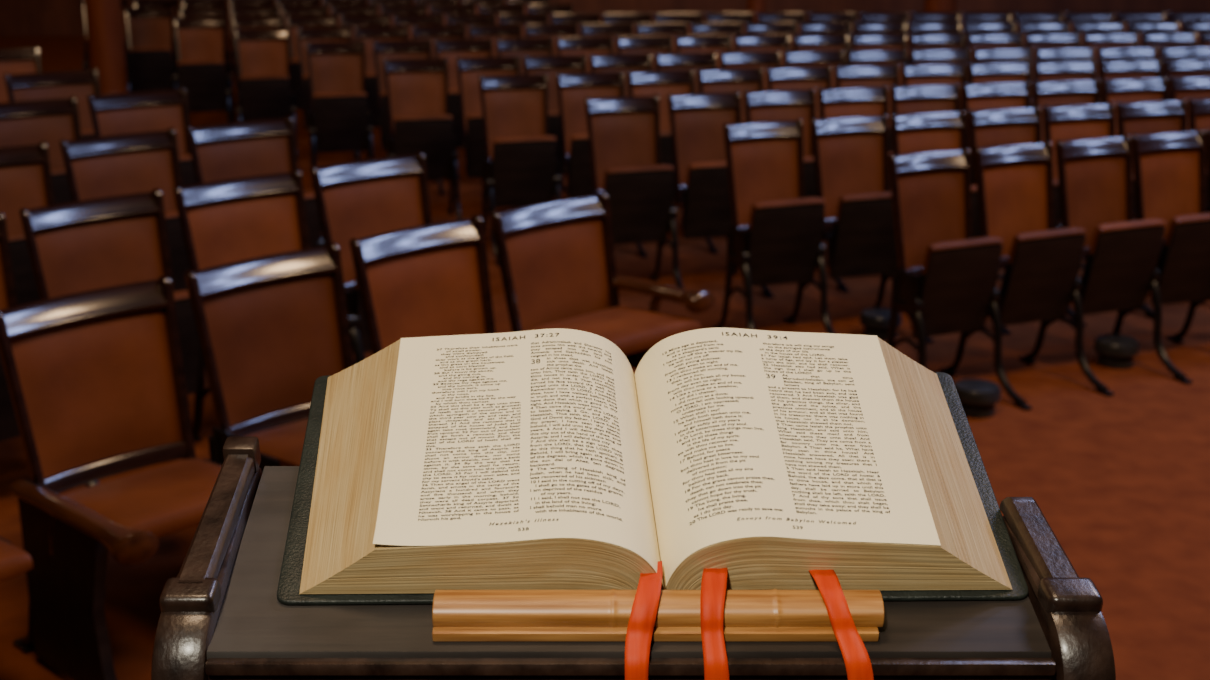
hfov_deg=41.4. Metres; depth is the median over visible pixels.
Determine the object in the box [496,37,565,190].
chair
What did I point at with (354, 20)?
chair
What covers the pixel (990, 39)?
chair
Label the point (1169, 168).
chair
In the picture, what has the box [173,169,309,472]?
chair
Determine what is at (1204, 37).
chair
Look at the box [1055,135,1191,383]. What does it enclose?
chair
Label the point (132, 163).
chair
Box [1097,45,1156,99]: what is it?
chair
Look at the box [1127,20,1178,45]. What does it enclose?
chair
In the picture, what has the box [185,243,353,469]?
chair
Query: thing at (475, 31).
chair
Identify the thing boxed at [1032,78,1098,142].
chair
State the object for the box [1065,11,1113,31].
chair
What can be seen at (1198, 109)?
chair
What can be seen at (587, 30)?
chair
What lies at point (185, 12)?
chair
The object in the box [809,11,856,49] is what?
chair
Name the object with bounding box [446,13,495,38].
chair
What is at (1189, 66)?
chair
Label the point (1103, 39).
chair
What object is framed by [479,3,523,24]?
chair
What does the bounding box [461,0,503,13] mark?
chair
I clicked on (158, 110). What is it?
chair
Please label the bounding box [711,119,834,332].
chair
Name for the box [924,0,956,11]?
column
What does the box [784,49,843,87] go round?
chair
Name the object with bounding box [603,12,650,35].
chair
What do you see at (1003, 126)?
chair
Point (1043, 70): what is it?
chair
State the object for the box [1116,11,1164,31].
chair
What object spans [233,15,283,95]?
chair
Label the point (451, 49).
chair
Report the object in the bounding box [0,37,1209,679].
floor
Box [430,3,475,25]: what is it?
chair
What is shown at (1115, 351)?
ventilator
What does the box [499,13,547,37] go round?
chair
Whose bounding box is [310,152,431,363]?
chair
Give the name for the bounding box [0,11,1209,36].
baseboard
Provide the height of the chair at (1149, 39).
0.858 m
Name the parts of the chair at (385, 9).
rail, panel, post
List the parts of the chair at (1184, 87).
post, rail, panel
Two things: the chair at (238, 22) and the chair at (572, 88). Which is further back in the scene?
the chair at (238, 22)
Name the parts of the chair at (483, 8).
rail, panel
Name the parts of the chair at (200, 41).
post, rail, seat, panel, post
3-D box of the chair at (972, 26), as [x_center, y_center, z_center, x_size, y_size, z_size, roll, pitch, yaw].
[2.575,-1.664,10.601,0.353,0.858,0.505,0,16,-2]
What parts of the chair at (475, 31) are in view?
post, rail, panel, post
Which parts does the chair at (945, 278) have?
post, rail, rail, panel, seat, post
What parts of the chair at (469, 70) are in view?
post, seat, rail, panel, post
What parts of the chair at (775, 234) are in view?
post, rail, rail, panel, seat, post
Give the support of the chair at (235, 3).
on the floor
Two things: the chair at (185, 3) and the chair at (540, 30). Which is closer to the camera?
the chair at (540, 30)
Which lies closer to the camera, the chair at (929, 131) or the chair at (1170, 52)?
the chair at (929, 131)
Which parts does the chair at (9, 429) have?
panel, post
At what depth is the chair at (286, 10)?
11.91 m
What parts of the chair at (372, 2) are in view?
rail, panel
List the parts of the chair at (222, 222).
post, rail, panel, post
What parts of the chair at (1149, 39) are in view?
post, panel, rail, post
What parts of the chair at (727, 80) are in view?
post, rail, panel, post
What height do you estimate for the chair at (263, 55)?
0.858 m
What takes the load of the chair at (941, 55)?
on the floor
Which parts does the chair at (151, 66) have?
post, rail, seat, panel, post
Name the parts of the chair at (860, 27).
post, panel, rail, post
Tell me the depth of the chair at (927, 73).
8.36 m
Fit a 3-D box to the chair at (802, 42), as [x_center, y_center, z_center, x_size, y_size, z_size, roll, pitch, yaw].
[1.355,-1.422,9.776,0.353,0.858,0.505,-2,16,-6]
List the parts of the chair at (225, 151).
post, rail, panel, post, seat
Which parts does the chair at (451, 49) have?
post, seat, rail, panel, post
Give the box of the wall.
[0,0,1209,10]
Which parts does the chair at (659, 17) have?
rail, panel, post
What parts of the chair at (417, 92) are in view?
post, rail, panel, seat, post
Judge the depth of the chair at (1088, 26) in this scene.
10.70 m
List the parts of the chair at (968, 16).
post, rail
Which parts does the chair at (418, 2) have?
panel, rail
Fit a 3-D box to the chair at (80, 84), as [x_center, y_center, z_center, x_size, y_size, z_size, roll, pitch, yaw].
[-2.657,-0.886,7.952,0.486,0.858,0.505,-10,19,-32]
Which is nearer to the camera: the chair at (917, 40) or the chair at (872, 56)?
the chair at (872, 56)
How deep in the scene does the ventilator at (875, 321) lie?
6.44 m
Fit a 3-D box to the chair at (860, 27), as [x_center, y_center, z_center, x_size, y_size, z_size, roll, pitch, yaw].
[1.849,-1.657,10.576,0.353,0.858,0.505,-1,16,-3]
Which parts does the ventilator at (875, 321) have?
stem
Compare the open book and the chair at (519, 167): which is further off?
the chair at (519, 167)
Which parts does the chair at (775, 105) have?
post, rail, panel, seat, post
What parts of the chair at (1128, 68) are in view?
post, panel, rail, post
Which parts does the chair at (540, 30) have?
post, panel, rail, post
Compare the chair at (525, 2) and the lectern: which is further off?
the chair at (525, 2)
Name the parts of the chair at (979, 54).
post, panel, rail, post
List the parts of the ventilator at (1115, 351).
stem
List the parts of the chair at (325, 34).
post, rail, panel, post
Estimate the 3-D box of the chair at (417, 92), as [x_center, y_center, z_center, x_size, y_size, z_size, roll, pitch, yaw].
[-0.966,-1.041,8.480,0.364,0.858,0.505,-4,17,-13]
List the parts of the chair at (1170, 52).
post, rail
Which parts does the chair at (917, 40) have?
post, rail, panel, post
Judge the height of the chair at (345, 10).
0.858 m
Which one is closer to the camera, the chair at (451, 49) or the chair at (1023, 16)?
the chair at (451, 49)
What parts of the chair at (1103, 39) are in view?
post, panel, rail, post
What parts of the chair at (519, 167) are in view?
post, rail, panel, seat, post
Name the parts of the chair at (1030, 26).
post, panel, rail, post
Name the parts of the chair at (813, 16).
rail, panel, post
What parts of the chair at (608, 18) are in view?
post, panel, rail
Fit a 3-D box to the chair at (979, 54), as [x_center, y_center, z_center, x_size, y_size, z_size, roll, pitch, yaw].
[2.283,-1.196,9.009,0.353,0.858,0.505,-2,16,-6]
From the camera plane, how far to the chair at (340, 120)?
9.37 m
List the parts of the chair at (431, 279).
post, rail, panel, post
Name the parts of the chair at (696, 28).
post, panel, rail, post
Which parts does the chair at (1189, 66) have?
post, rail, panel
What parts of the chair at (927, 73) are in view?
post, rail, panel, post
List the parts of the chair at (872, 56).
post, panel, rail, post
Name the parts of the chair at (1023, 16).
post, rail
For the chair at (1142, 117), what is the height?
0.858 m
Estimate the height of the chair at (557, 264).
0.858 m
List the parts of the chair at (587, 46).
post, rail, panel, post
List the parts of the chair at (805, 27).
post, rail, panel, post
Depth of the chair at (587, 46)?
9.67 m
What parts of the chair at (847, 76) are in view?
post, panel, rail, post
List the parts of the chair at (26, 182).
seat, rail, panel, post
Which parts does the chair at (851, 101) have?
post, panel, rail, post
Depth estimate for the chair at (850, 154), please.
6.50 m
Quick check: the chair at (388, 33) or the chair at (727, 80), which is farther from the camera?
the chair at (388, 33)
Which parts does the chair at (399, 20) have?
post, rail, panel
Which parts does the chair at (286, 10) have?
post, rail, panel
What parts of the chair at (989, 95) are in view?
post, panel, rail, post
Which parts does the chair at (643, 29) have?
post, rail, panel, post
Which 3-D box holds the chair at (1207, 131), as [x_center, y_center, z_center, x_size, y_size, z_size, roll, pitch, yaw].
[2.560,-0.372,6.203,0.346,0.858,0.505,-6,18,-21]
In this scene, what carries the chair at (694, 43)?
on the floor
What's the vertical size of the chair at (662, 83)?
0.858 m
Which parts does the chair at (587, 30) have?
post, rail, panel, post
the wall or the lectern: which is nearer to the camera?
the lectern
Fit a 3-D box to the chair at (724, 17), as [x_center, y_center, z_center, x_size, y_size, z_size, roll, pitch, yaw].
[0.901,-1.859,11.264,0.353,0.858,0.505,-1,16,-3]
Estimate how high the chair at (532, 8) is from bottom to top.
0.858 m
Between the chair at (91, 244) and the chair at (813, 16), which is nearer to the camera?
the chair at (91, 244)
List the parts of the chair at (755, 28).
post, panel, rail, post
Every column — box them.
[83,0,128,94]
[746,0,765,21]
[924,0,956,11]
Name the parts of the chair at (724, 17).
post, rail, panel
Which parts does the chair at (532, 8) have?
panel, rail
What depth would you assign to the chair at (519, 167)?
7.84 m
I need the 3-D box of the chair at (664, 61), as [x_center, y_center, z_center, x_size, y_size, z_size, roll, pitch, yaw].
[0.486,-1.124,8.763,0.353,0.858,0.505,-3,17,-10]
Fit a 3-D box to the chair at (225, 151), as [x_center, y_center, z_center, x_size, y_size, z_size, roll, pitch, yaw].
[-1.337,-0.419,6.362,0.486,0.858,0.505,-13,21,-37]
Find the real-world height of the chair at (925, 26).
0.858 m
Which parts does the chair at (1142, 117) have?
post, panel, rail, post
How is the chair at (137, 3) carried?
on the floor
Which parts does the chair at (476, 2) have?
panel, rail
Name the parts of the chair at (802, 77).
post, panel, rail, post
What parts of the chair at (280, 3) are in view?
post, rail, panel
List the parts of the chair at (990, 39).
post, panel, rail, post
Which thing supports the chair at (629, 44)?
on the floor
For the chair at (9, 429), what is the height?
0.858 m
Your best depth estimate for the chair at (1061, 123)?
6.88 m
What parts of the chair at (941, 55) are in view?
post, rail, panel, post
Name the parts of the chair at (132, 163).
post, rail, panel, seat, post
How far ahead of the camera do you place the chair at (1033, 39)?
9.96 m
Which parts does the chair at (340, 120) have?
post, rail, panel, seat, post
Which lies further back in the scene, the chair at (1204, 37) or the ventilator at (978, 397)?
the chair at (1204, 37)
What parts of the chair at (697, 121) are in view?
post, rail, rail, seat, panel, post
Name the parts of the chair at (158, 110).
post, rail, panel, seat, post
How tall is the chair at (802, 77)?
0.858 m
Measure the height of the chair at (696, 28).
0.858 m
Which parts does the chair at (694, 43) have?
post, rail, panel, post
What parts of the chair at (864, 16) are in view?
post, rail, post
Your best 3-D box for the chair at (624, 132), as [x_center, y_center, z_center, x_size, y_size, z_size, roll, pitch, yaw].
[0.135,-0.618,7.038,0.364,0.858,0.505,-5,17,-18]
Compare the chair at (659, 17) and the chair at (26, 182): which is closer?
the chair at (26, 182)
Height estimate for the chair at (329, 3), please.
0.858 m
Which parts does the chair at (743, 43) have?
post, rail, panel, post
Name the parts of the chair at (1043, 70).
post, panel, rail, post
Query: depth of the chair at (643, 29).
10.55 m
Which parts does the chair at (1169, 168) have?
post, rail, panel, seat, post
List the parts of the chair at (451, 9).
rail, panel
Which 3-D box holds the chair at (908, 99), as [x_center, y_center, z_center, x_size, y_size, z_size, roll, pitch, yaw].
[1.553,-0.736,7.442,0.353,0.858,0.505,-4,17,-14]
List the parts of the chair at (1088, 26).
post, panel, rail, post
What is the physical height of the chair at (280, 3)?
0.858 m
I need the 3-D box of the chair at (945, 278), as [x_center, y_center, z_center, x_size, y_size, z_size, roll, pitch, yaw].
[1.234,-0.209,5.649,0.357,0.858,0.505,-7,18,-24]
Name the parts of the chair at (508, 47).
post, rail, panel, post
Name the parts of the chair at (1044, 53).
post, panel, rail, post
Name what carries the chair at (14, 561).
on the floor
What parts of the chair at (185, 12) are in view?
post, panel, rail, post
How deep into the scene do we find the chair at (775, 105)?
7.33 m
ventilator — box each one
[860,308,901,339]
[955,379,1000,417]
[1094,334,1139,368]
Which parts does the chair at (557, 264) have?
post, rail, panel, post, seat, armrest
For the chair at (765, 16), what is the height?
0.858 m
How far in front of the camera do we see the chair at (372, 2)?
12.82 m
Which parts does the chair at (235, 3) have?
post, rail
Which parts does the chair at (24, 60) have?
rail, panel, post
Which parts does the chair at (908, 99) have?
post, panel, rail, post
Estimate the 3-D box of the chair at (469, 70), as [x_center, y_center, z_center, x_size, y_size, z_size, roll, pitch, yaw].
[-0.584,-1.065,8.562,0.353,0.858,0.505,-4,17,-12]
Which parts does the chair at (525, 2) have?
panel, rail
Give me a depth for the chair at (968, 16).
11.38 m
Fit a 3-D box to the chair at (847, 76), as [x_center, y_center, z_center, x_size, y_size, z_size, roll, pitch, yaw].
[1.395,-0.961,8.209,0.353,0.858,0.505,-3,17,-11]
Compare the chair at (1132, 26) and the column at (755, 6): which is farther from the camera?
the column at (755, 6)
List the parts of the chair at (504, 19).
post, rail, panel, post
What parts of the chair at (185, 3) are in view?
rail, panel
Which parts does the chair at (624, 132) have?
post, rail, panel, seat, post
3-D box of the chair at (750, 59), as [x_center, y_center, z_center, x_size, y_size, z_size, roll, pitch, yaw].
[0.844,-1.141,8.821,0.353,0.858,0.505,-3,17,-9]
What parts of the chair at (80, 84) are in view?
post, rail, panel, seat, post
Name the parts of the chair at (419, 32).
post, rail, panel, post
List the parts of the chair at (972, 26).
post, panel, rail, post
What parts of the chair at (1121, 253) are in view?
post, rail, rail, panel, seat, post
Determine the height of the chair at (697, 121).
0.858 m
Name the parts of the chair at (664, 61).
post, rail, panel, post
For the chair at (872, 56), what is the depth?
9.00 m
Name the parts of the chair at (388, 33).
post, seat, rail, panel, post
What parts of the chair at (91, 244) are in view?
post, rail, panel, post, seat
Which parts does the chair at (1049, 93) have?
post, panel, rail, post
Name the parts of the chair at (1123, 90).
post, panel, rail, post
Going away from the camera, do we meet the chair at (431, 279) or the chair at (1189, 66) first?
the chair at (431, 279)
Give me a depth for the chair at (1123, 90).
7.77 m
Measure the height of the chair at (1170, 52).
0.858 m
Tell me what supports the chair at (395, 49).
on the floor
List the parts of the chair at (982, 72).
post, panel, rail, post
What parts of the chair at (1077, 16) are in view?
panel, rail, post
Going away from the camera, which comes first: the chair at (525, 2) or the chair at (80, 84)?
the chair at (80, 84)
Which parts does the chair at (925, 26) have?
post, rail, panel, post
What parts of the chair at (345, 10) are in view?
rail, panel, post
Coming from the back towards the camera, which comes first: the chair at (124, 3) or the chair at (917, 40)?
the chair at (124, 3)
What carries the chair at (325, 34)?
on the floor
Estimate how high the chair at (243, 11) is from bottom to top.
0.858 m
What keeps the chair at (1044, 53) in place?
on the floor
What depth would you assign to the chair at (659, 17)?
11.32 m
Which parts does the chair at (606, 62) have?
post, rail, panel, post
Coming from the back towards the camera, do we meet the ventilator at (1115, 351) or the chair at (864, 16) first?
the chair at (864, 16)
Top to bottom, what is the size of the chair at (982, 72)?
0.858 m
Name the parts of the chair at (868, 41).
post, panel, rail, post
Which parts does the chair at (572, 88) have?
post, seat, rail, panel, post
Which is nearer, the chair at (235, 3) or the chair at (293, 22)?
the chair at (293, 22)
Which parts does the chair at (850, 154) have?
post, rail, rail, panel, seat, post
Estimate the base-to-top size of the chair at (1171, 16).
0.858 m
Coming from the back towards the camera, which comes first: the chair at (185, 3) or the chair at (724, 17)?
the chair at (185, 3)
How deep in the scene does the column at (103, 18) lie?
11.13 m
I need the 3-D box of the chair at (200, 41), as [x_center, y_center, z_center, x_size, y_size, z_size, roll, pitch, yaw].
[-2.737,-1.746,10.881,0.364,0.858,0.505,-3,17,-10]
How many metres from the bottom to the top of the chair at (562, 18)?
0.858 m
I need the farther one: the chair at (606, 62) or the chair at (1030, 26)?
the chair at (1030, 26)
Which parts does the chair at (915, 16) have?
post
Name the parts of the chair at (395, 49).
post, rail, panel, post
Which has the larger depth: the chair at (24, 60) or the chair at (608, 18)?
the chair at (608, 18)
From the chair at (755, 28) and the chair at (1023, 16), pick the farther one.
the chair at (1023, 16)
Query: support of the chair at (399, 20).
on the floor
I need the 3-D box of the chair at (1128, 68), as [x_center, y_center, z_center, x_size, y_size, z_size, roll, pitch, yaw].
[2.828,-1.030,8.445,0.353,0.858,0.505,-2,17,-8]
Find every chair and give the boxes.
[0,45,41,102]
[0,96,81,204]
[0,142,54,305]
[0,212,20,440]
[0,276,221,679]
[0,537,32,582]
[4,68,100,138]
[19,189,201,486]
[60,128,189,291]
[82,0,128,69]
[87,87,196,186]
[125,6,177,91]
[134,0,178,61]
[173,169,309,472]
[174,16,232,122]
[180,6,236,121]
[182,0,230,61]
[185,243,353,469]
[186,116,324,247]
[229,0,272,75]
[231,5,277,87]
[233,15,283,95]
[235,27,298,169]
[276,0,319,16]
[281,5,327,90]
[287,15,336,109]
[297,26,359,160]
[306,40,373,185]
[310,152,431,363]
[323,0,365,15]
[331,4,379,127]
[341,14,389,40]
[350,215,495,354]
[355,25,408,126]
[369,0,411,14]
[373,39,444,194]
[381,4,426,25]
[383,57,461,219]
[394,13,442,39]
[412,24,464,57]
[415,0,457,14]
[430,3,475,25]
[435,38,491,147]
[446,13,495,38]
[456,55,519,207]
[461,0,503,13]
[469,24,521,56]
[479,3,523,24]
[479,73,560,266]
[490,192,714,368]
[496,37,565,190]
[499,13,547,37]
[507,0,548,13]
[523,54,585,174]
[525,23,576,54]
[527,3,572,23]
[551,12,599,36]
[556,70,647,257]
[557,36,612,72]
[581,22,632,53]
[585,94,683,288]
[590,52,651,96]
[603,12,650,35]
[616,35,672,70]
[628,68,717,253]
[636,22,687,52]
[654,12,702,35]
[655,51,716,93]
[668,91,773,297]
[676,34,731,68]
[691,21,742,51]
[698,66,762,122]
[706,11,753,34]
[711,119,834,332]
[720,50,780,90]
[735,33,789,66]
[744,88,848,291]
[746,21,796,50]
[757,11,805,33]
[766,65,831,118]
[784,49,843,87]
[793,33,848,65]
[800,21,851,49]
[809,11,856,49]
[810,114,933,342]
[818,85,892,190]
[835,63,898,151]
[847,48,907,85]
[852,32,906,49]
[855,21,905,33]
[860,11,909,63]
[887,148,1031,410]
[890,83,972,184]
[890,110,1010,334]
[902,62,964,109]
[909,20,960,63]
[910,32,964,56]
[910,47,969,83]
[911,11,959,21]
[962,80,1029,148]
[963,11,1010,31]
[964,20,1015,48]
[967,106,1086,326]
[968,31,1022,62]
[968,60,1030,98]
[973,46,1032,107]
[974,141,1113,396]
[1014,11,1062,32]
[1018,20,1069,47]
[1026,31,1080,99]
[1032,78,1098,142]
[1034,59,1096,80]
[1035,46,1100,103]
[1043,102,1153,319]
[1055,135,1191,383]
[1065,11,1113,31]
[1073,20,1124,46]
[1083,31,1138,77]
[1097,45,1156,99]
[1099,58,1161,103]
[1101,76,1167,209]
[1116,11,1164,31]
[1116,99,1207,219]
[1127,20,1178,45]
[1131,129,1209,342]
[1141,31,1196,57]
[1159,45,1209,76]
[1164,58,1209,212]
[1167,11,1209,31]
[1169,76,1209,204]
[1181,20,1209,45]
[1188,98,1209,212]
[1199,31,1209,45]
[1205,129,1209,212]
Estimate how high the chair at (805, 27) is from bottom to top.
0.858 m
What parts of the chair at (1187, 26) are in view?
post, rail, panel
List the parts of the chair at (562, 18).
post, rail, panel, post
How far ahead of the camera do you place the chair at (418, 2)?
12.85 m
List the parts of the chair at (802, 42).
post, panel, rail, post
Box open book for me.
[277,328,1028,679]
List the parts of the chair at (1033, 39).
post, panel, rail, post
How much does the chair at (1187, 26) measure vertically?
0.858 m
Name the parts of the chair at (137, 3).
rail, panel, post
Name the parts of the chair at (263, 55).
post, rail, panel, seat, post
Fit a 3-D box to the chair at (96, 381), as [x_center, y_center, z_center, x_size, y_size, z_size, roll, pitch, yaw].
[-1.066,0.357,3.720,0.656,0.858,0.515,15,22,42]
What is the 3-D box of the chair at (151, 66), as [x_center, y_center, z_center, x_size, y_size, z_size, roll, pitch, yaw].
[-3.307,-1.977,11.668,0.364,0.858,0.505,-3,17,-10]
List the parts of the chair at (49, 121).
rail, panel, seat, post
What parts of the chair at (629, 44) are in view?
post, rail, panel, post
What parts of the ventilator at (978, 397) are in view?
stem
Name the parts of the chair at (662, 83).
post, rail, panel, seat, post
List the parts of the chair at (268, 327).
post, rail, rail, panel, seat, post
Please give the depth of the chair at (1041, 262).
5.84 m
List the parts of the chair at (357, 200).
post, rail, rail, panel, post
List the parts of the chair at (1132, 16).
post, rail, post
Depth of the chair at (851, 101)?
7.43 m
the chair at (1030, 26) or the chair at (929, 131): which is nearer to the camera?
the chair at (929, 131)
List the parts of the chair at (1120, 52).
post, rail, panel, post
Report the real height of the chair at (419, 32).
0.858 m
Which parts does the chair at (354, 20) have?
rail, panel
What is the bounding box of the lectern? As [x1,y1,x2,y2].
[151,436,1115,679]
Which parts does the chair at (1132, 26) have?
post, rail, panel, post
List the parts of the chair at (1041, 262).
post, rail, rail, panel, seat, post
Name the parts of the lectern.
panel, rail, moulding, rail, panel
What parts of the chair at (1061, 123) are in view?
post, panel, rail, post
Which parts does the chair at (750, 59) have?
post, rail, panel, post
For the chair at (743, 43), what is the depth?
9.82 m
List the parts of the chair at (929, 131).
post, rail, panel, post, seat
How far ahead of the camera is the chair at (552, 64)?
8.71 m
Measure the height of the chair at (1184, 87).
0.858 m
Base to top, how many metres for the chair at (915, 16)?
0.858 m
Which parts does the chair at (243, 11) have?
post, rail, panel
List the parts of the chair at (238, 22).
post, rail, panel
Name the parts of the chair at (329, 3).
panel, rail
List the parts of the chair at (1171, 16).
post, rail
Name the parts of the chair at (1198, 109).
post, rail, panel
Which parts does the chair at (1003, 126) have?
post, panel, rail, post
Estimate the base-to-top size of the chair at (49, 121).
0.858 m
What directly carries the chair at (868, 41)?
on the floor
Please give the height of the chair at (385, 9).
0.858 m
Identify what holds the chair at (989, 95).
on the floor
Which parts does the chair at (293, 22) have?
post, seat, rail, panel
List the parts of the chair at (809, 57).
post, rail, panel, post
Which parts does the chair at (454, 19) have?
rail, panel, post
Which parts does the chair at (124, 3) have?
post, rail, panel, post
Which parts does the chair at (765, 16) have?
post, rail, panel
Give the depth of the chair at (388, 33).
10.31 m
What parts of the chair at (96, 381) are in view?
post, panel, rail, armrest, panel, rail, seat, post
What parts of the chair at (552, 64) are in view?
post, seat, rail, panel, post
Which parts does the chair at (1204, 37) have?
post, rail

